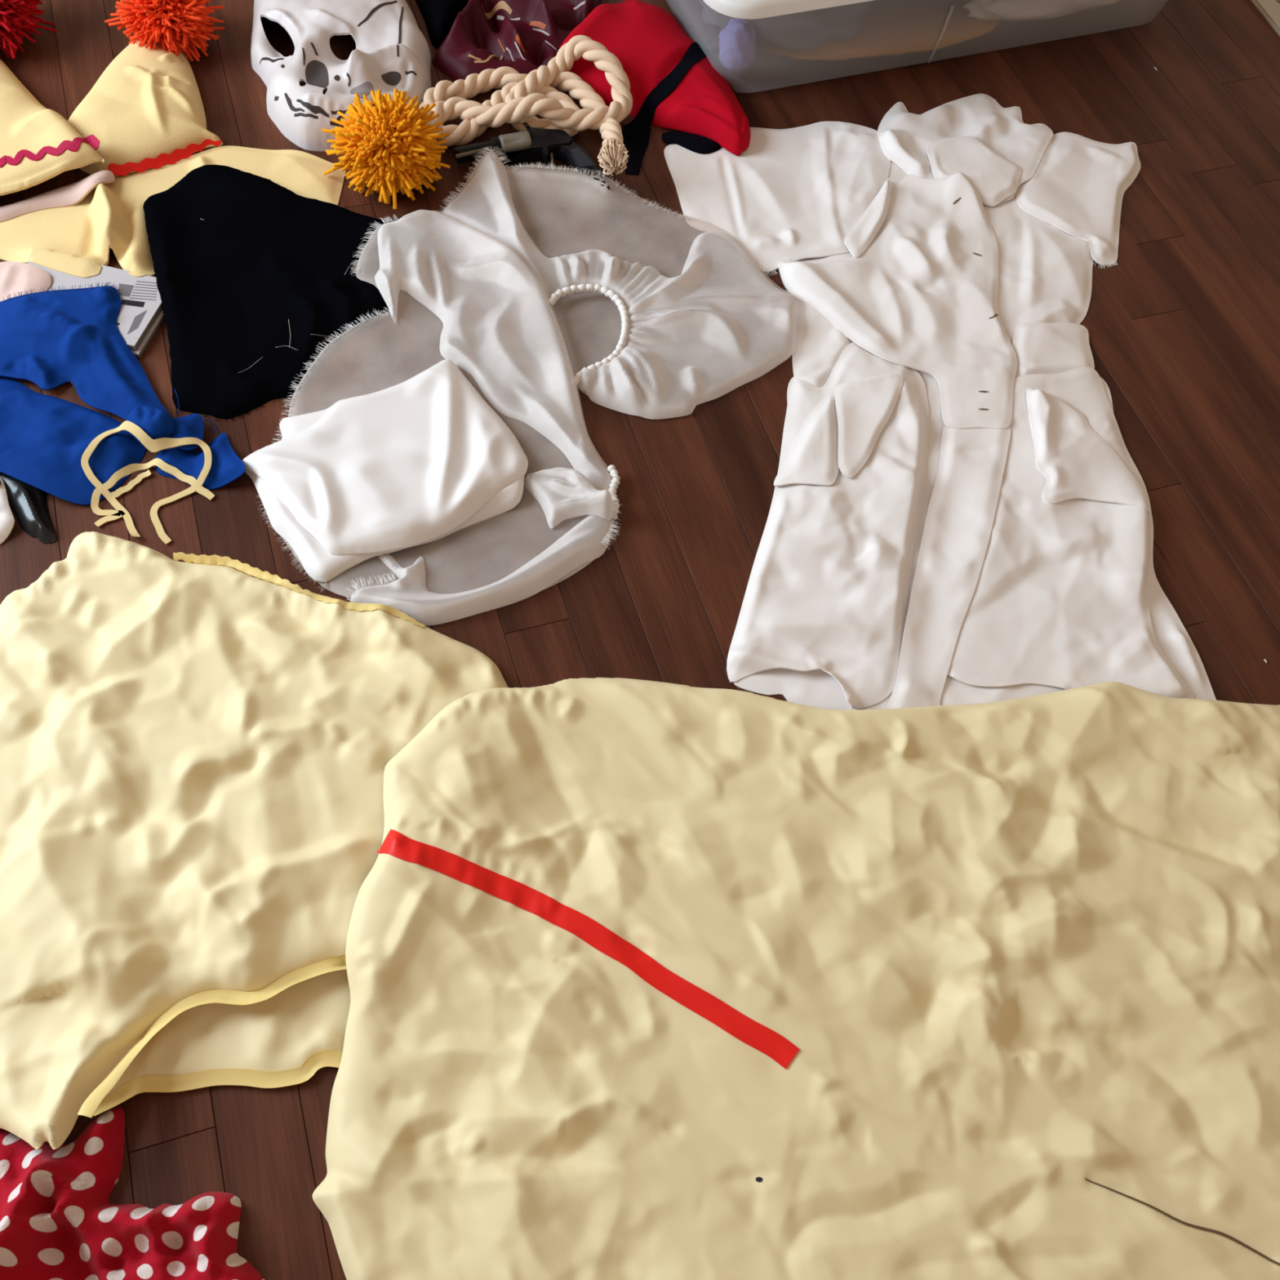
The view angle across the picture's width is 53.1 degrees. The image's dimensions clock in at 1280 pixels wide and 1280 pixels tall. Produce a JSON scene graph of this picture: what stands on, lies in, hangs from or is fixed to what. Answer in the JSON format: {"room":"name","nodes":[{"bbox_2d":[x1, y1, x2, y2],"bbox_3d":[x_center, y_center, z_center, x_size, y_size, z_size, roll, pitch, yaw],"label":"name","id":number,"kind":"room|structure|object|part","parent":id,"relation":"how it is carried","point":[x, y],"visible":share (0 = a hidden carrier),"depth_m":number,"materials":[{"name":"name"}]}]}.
{"room":"living room","nodes":[
{"label":"living room","id":0,"kind":"room"},
{"bbox_2d":[0,0,1279,1279],"bbox_3d":[0.147,-0.382,1.473,5.400,0.013,4.200,7,59,0],"label":"floor","id":1,"kind":"structure","parent":0,"point":[1184,331],"depth_m":1.40,"materials":[{"name":"brown wood"}]},
{"bbox_2d":[0,475,14,544],"bbox_3d":[-0.653,-0.136,1.250,0.066,0.018,0.116,-21,63,-16],"label":"cloth","id":2,"kind":"object","parent":1,"relation":"on","point":[6,518],"visible":1,"depth_m":1.24,"materials":[{"name":"fabric"}]},
{"bbox_2d":[0,261,51,301],"bbox_3d":[-0.695,-0.391,1.398,0.102,0.020,0.084,-12,61,-11],"label":"cloth","id":3,"kind":"object","parent":1,"relation":"on","point":[16,277],"visible":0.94,"depth_m":1.39,"materials":[{"name":"pink fabric"}]},
{"bbox_2d":[0,471,57,543],"bbox_3d":[-0.611,-0.146,1.260,0.138,0.017,0.043,41,65,18],"label":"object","id":4,"kind":"object","parent":1,"relation":"on","point":[28,504],"visible":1,"depth_m":1.25,"materials":[{"name":"black plastic"}]},
{"bbox_2d":[0,0,115,222],"bbox_3d":[-0.787,-0.670,1.505,0.226,0.111,0.422,-20,62,-15],"label":"felt hat","id":5,"kind":"object","parent":1,"relation":"on","point":[37,144],"visible":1,"depth_m":1.47,"materials":[{"name":"beige fabric"}]},
{"bbox_3d":[-0.683,-0.559,1.460,0.130,0.013,0.023,-17,62,-14],"label":"ric rac trim","id":6,"kind":"part","parent":5,"relation":"part of","materials":[{"name":"pink fabric"}]},
{"bbox_3d":[-0.769,-0.641,1.523,0.321,0.047,0.348,7,59,0],"label":"crown","id":7,"kind":"part","parent":5,"relation":"part of","materials":[{"name":"yellow fabric"}]},
{"bbox_2d":[0,281,245,505],"bbox_3d":[-0.587,-0.242,1.306,0.233,0.039,0.362,-32,66,-21],"label":"garment","id":8,"kind":"object","parent":1,"relation":"on","point":[49,340],"visible":1,"depth_m":1.32,"materials":[{"name":"fabric"}]},
{"bbox_2d":[0,1106,264,1279],"bbox_3d":[-0.383,0.414,0.913,0.264,0.066,0.170,-2,59,-5],"label":"garment","id":9,"kind":"object","parent":1,"relation":"on","point":[58,1221],"visible":0.97,"depth_m":0.92,"materials":[{"name":"red fabric"}]},
{"bbox_2d":[130,310,164,358],"bbox_3d":[-0.606,-0.366,1.397,0.174,0.005,0.104,14,59,4],"label":"booklet","id":10,"kind":"object","parent":1,"relation":"on","point":[160,318],"visible":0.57,"depth_m":1.38,"materials":[{"name":"grey paper"}]},
{"bbox_2d":[28,259,162,391],"bbox_3d":[-0.616,-0.341,1.373,0.170,0.008,0.175,14,59,4],"label":"booklet","id":11,"kind":"object","parent":10,"relation":"on","point":[141,303],"visible":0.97,"depth_m":1.40,"materials":[{"name":"grey paper"}]},
{"bbox_3d":[-0.541,-0.341,1.375,0.009,0.001,0.039,10,59,2],"label":"printed panel","id":12,"kind":"part","parent":11,"relation":"part of","materials":[{"name":"grey paper"}]},
{"bbox_2d":[0,0,346,278],"bbox_3d":[-0.621,-0.604,1.486,0.432,0.103,0.436,-30,66,-20],"label":"felt hat","id":13,"kind":"object","parent":1,"relation":"on","point":[145,110],"visible":0.94,"depth_m":1.51,"materials":[{"name":"yellow fabric"}]},
{"bbox_3d":[-0.591,-0.662,1.555,0.188,0.043,0.261,7,59,0],"label":"crown","id":14,"kind":"part","parent":13,"relation":"part of","materials":[{"name":"yellow fabric"}]},
{"bbox_3d":[-0.560,-0.571,1.513,0.135,0.014,0.014,-25,64,-18],"label":"ric rac trim","id":15,"kind":"part","parent":13,"relation":"part of","materials":[{"name":"red fabric"}]},
{"bbox_2d":[0,420,507,1150],"bbox_3d":[-0.386,0.089,1.114,0.536,0.052,0.679,7,59,0],"label":"tunic","id":16,"kind":"object","parent":1,"relation":"on","point":[194,757],"visible":0.87,"depth_m":1.09,"materials":[{"name":"beige fabric"}]},
{"bbox_3d":[-0.306,0.293,1.021,0.252,0.015,0.122,-5,60,-7],"label":"panel","id":17,"kind":"part","parent":16,"relation":"part of","materials":[{"name":"beige fabric"}]},
{"bbox_2d":[142,164,391,421],"bbox_3d":[-0.414,-0.392,1.414,0.330,0.030,0.374,7,59,0],"label":"cloth","id":18,"kind":"object","parent":1,"relation":"on","point":[252,273],"visible":0.97,"depth_m":1.42,"materials":[{"name":"fabric"}]},
{"bbox_2d":[250,0,431,151],"bbox_3d":[-0.398,-0.807,1.637,0.224,0.078,0.459,-15,61,-13],"label":"mask","id":19,"kind":"object","parent":1,"relation":"on","point":[391,52],"visible":0.88,"depth_m":1.57,"materials":[{"name":"white plastic"}]},
{"bbox_2d":[321,88,450,209],"bbox_3d":[-0.294,-0.582,1.491,0.147,0.105,0.152,7,59,0],"label":"pompom","id":20,"kind":"object","parent":1,"relation":"on","point":[388,145],"visible":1,"depth_m":1.47,"materials":[{"name":"orange fabric"}]},
{"bbox_2d":[257,209,622,625],"bbox_3d":[-0.187,-0.261,1.345,0.368,0.039,0.558,7,59,0],"label":"veil","id":21,"kind":"object","parent":1,"relation":"on","point":[509,338],"visible":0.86,"depth_m":1.36,"materials":[{"name":"beige fabric"}]},
{"bbox_2d":[241,359,528,582],"bbox_3d":[-0.256,-0.182,1.295,0.261,0.038,0.214,-25,64,-18],"label":"folded cloth","id":22,"kind":"object","parent":21,"relation":"on","point":[422,459],"visible":1,"depth_m":1.28,"materials":[{"name":"white fabric"}]},
{"bbox_2d":[415,0,468,49],"bbox_3d":[-0.280,-0.898,1.723,0.143,0.035,0.275,7,59,0],"label":"cloth","id":23,"kind":"object","parent":1,"relation":"on","point":[439,16],"visible":0.65,"depth_m":1.66,"materials":[{"name":"fabric"}]},
{"bbox_2d":[432,0,601,89],"bbox_3d":[-0.156,-0.834,1.680,0.200,0.059,0.287,7,59,0],"label":"patterned cloth","id":24,"kind":"object","parent":1,"relation":"on","point":[523,36],"visible":0.88,"depth_m":1.65,"materials":[{"name":"red fabric"}]},
{"bbox_2d":[418,35,632,175],"bbox_3d":[-0.138,-0.652,1.565,0.269,0.068,0.223,7,59,0],"label":"rope","id":25,"kind":"object","parent":1,"relation":"on","point":[522,96],"visible":0.95,"depth_m":1.57,"materials":[{"name":"beige fabric"}]},
{"bbox_2d":[452,122,609,190],"bbox_3d":[-0.128,-0.590,1.551,0.196,0.027,0.096,7,59,0],"label":"toy revolver","id":26,"kind":"object","parent":1,"relation":"on","point":[533,144],"visible":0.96,"depth_m":1.55,"materials":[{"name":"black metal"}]},
{"bbox_3d":[-0.139,-0.600,1.557,0.104,0.018,0.067,-32,66,-21],"label":"frame","id":27,"kind":"part","parent":26,"relation":"part of","materials":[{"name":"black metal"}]},
{"bbox_3d":[-0.070,-0.580,1.542,0.021,0.004,0.041,-17,62,-14],"label":"grip panel","id":28,"kind":"part","parent":26,"relation":"part of","materials":[{"name":"black plastic"}]},
{"bbox_2d":[439,146,799,419],"bbox_3d":[-0.024,-0.441,1.464,0.292,0.038,0.454,-27,65,-19],"label":"ruffle","id":29,"kind":"object","parent":1,"relation":"on","point":[690,339],"visible":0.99,"depth_m":1.44,"materials":[{"name":"beige fabric"}]},
{"bbox_2d":[559,0,750,174],"bbox_3d":[0.013,-0.729,1.638,0.223,0.047,0.326,-13,61,-12],"label":"felt hat","id":30,"kind":"object","parent":1,"relation":"on","point":[677,83],"visible":0.94,"depth_m":1.61,"materials":[{"name":"red fabric"}]},
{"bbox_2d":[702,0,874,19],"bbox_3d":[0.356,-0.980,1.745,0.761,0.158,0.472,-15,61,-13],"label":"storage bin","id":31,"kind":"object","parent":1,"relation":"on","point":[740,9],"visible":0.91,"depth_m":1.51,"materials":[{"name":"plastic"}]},
{"bbox_2d":[718,17,756,75],"bbox_3d":[0.123,-0.760,1.637,0.049,0.078,0.053,7,59,0],"label":"folded cloth","id":32,"kind":"object","parent":31,"relation":"in","point":[737,40],"visible":0.99,"depth_m":1.62,"materials":[{"name":"purple fabric"}]},
{"bbox_2d":[697,0,872,50],"bbox_3d":[0.187,-0.849,1.683,0.235,0.098,0.189,-5,60,-7],"label":"folded cloth","id":33,"kind":"object","parent":31,"relation":"in","point":[804,30],"visible":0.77,"depth_m":1.64,"materials":[{"name":"grey fabric"}]},
{"bbox_2d":[764,0,1000,60],"bbox_3d":[0.341,-0.824,1.724,0.384,0.021,0.109,-9,60,-9],"label":"folded cloth","id":34,"kind":"object","parent":31,"relation":"in","point":[894,28],"visible":0.68,"depth_m":1.71,"materials":[{"name":"beige fabric"}]},
{"bbox_2d":[964,0,1122,21],"bbox_3d":[0.566,-0.882,1.736,0.282,0.066,0.072,-15,61,-13],"label":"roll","id":35,"kind":"object","parent":31,"relation":"in","point":[984,10],"visible":1,"depth_m":1.71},
{"bbox_2d":[311,677,1279,1279],"bbox_3d":[0.224,0.278,1.048,0.938,0.049,0.585,2,59,-3],"label":"costume","id":36,"kind":"object","parent":1,"relation":"on","point":[647,980],"visible":1,"depth_m":1.04,"materials":[{"name":"beige fabric"}]},
{"bbox_2d":[663,93,1216,710],"bbox_3d":[0.361,-0.326,1.431,0.616,0.029,0.927,-2,59,-5],"label":"dress","id":37,"kind":"object","parent":1,"relation":"on","point":[960,513],"visible":0.98,"depth_m":1.37,"materials":[{"name":"fabric"}]},
{"bbox_3d":[0.211,-0.139,1.311,0.164,0.022,0.461,13,59,4],"label":"skirt panel","id":38,"kind":"part","parent":37,"relation":"part of","materials":[{"name":"white fabric"}]},
{"bbox_3d":[0.428,-0.130,1.320,0.249,0.021,0.431,7,59,0],"label":"skirt panel","id":39,"kind":"part","parent":37,"relation":"part of","materials":[{"name":"white fabric"}]},
{"bbox_2d":[1249,0,1279,36],"bbox_3d":[0.935,-0.964,1.867,0.140,0.006,0.330,-11,61,-11],"label":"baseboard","id":40,"kind":"structure","parent":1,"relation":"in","point":[1269,10],"depth_m":1.82,"materials":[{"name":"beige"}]}
]}

